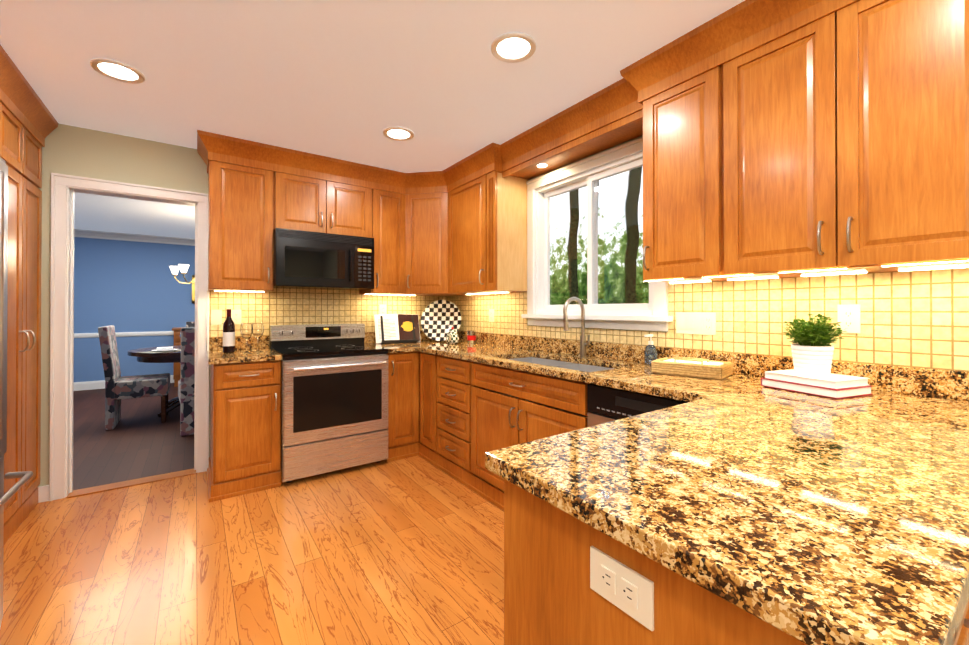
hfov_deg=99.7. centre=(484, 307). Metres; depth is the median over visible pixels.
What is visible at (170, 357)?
dining table
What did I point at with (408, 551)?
floor
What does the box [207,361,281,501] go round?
base cabinet
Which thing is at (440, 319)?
plate
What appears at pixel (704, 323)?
outlet
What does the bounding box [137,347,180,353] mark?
place setting
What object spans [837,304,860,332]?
outlet
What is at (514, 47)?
recessed light
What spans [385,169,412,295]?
upper cabinet
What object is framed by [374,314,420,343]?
cookbook
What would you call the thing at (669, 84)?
upper cabinet
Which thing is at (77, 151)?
wall
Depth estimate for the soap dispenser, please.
2.27 m
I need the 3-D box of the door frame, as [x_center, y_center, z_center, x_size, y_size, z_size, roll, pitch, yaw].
[-2.488,0.186,2.932,0.846,2.108,0.168,0,0,-35]
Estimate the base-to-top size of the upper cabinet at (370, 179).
1.066 m
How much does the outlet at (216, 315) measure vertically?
0.115 m
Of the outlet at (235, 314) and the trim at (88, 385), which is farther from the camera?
the trim at (88, 385)
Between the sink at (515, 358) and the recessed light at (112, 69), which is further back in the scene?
the sink at (515, 358)
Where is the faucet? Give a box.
[563,297,593,356]
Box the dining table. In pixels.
[128,345,180,416]
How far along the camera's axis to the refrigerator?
1.48 m
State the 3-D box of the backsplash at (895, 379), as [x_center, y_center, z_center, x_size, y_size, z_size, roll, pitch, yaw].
[0.658,0.275,2.801,0.020,0.100,3.683,0,0,-35]
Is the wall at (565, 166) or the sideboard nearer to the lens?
the wall at (565, 166)
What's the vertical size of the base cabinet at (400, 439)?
0.877 m
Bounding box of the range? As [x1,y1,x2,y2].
[270,323,387,482]
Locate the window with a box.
[521,137,672,330]
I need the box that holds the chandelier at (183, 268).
[169,264,194,283]
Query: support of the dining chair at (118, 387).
on the floor
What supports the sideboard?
on the floor
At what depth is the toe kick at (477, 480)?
2.88 m
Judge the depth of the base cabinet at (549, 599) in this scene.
0.72 m
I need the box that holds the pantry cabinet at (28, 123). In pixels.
[0,45,57,545]
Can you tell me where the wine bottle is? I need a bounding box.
[223,309,234,352]
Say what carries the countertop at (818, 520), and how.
on the base cabinet at (549, 599)
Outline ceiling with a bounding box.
[0,0,744,238]
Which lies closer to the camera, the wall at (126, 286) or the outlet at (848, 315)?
the outlet at (848, 315)
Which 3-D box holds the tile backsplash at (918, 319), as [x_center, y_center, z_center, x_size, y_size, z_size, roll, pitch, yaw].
[0.663,0.031,2.809,0.007,0.388,3.720,0,0,-35]
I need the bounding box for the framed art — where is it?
[192,275,194,302]
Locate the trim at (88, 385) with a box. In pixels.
[73,229,194,390]
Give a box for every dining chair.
[98,325,169,429]
[178,327,194,435]
[186,322,194,326]
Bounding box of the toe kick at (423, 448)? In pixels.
[414,433,433,464]
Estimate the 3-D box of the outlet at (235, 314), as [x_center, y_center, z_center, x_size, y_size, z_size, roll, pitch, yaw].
[-1.956,0.071,3.221,0.070,0.115,0.008,0,0,-35]
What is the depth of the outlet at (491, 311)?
3.64 m
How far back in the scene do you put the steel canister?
3.74 m
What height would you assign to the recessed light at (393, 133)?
0.011 m
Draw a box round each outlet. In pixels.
[211,310,221,324]
[231,310,240,323]
[379,304,386,313]
[489,309,493,321]
[590,546,653,630]
[676,312,715,334]
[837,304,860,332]
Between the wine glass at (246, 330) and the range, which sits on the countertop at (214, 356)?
the wine glass at (246, 330)
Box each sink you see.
[514,357,549,360]
[566,361,613,368]
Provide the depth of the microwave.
3.21 m
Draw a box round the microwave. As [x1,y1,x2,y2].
[267,227,374,290]
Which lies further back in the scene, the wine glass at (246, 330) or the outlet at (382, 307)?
the outlet at (382, 307)
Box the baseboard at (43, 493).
[38,485,48,502]
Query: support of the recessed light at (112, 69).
in the ceiling
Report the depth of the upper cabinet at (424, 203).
3.67 m
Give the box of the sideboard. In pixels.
[172,327,181,386]
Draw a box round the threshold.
[66,468,195,497]
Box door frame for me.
[49,173,208,500]
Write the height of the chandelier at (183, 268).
0.919 m
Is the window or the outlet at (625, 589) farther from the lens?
the window
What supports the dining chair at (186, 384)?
on the floor
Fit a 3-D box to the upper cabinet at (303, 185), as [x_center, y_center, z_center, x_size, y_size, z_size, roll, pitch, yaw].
[-1.451,-0.664,3.338,0.647,1.066,0.418,0,0,-35]
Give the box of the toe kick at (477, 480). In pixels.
[434,445,493,493]
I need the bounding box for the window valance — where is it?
[489,68,636,291]
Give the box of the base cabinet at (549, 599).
[494,477,968,644]
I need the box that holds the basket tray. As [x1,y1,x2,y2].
[651,357,732,379]
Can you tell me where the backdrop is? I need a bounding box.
[550,166,648,304]
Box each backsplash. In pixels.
[206,331,445,348]
[209,288,444,347]
[445,268,968,371]
[457,331,968,400]
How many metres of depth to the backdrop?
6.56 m
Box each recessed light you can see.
[90,58,144,83]
[383,127,413,140]
[491,32,535,62]
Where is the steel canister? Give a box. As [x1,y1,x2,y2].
[467,330,475,343]
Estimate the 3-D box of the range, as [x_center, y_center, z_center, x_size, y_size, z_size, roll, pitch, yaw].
[-1.239,0.691,3.266,0.758,1.100,0.713,0,0,-35]
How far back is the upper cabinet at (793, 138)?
1.44 m
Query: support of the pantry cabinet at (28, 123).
on the floor
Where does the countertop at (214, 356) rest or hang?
on the base cabinet at (245, 457)
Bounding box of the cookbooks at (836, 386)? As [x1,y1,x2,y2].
[761,369,872,398]
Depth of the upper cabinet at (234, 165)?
2.93 m
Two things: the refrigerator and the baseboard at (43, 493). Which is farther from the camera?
the baseboard at (43, 493)
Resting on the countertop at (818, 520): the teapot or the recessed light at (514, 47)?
the teapot
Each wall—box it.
[38,123,365,486]
[74,237,194,381]
[527,135,667,331]
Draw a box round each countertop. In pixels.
[206,349,281,364]
[366,341,968,644]
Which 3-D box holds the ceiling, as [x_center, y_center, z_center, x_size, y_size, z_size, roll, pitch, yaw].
[-2.120,-1.233,2.427,5.240,0.060,11.100,0,0,-35]
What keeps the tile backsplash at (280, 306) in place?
attached to the wall at (77, 151)
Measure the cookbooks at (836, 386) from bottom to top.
0.060 m
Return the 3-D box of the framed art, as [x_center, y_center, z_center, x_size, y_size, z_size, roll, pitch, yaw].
[-4.771,-0.320,7.178,0.600,0.480,0.030,0,0,-35]
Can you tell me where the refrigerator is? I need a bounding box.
[0,157,32,626]
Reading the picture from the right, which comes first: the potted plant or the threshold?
the potted plant
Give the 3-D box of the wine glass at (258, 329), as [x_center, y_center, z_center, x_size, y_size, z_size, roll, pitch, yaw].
[-1.679,0.217,3.026,0.080,0.215,0.080,0,0,-35]
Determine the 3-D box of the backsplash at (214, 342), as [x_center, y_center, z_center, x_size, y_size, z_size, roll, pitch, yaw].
[-1.259,0.279,3.713,2.098,0.100,0.020,0,0,-35]
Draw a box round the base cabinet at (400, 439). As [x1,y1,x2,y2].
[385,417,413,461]
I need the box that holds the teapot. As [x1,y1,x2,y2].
[446,327,458,343]
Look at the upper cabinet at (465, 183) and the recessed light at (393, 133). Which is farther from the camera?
the upper cabinet at (465, 183)
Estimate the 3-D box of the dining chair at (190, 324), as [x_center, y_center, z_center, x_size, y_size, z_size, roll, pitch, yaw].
[-3.982,0.726,5.879,0.480,1.056,0.562,0,0,-39]
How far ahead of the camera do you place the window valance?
2.84 m
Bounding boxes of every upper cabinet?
[209,132,260,291]
[261,144,356,291]
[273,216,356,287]
[357,163,384,294]
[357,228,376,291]
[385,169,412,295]
[405,184,444,287]
[437,148,509,295]
[637,32,724,283]
[701,0,968,280]
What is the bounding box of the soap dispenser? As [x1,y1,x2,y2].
[644,334,657,365]
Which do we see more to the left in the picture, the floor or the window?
the floor
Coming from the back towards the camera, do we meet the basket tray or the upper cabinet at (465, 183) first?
the upper cabinet at (465, 183)
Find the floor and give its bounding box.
[0,383,503,644]
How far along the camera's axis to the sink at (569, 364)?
2.60 m
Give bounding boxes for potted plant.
[783,313,846,375]
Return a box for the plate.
[421,300,460,340]
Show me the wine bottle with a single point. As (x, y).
(228, 335)
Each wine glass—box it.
[240,323,252,352]
[252,323,263,351]
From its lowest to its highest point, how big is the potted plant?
0.238 m

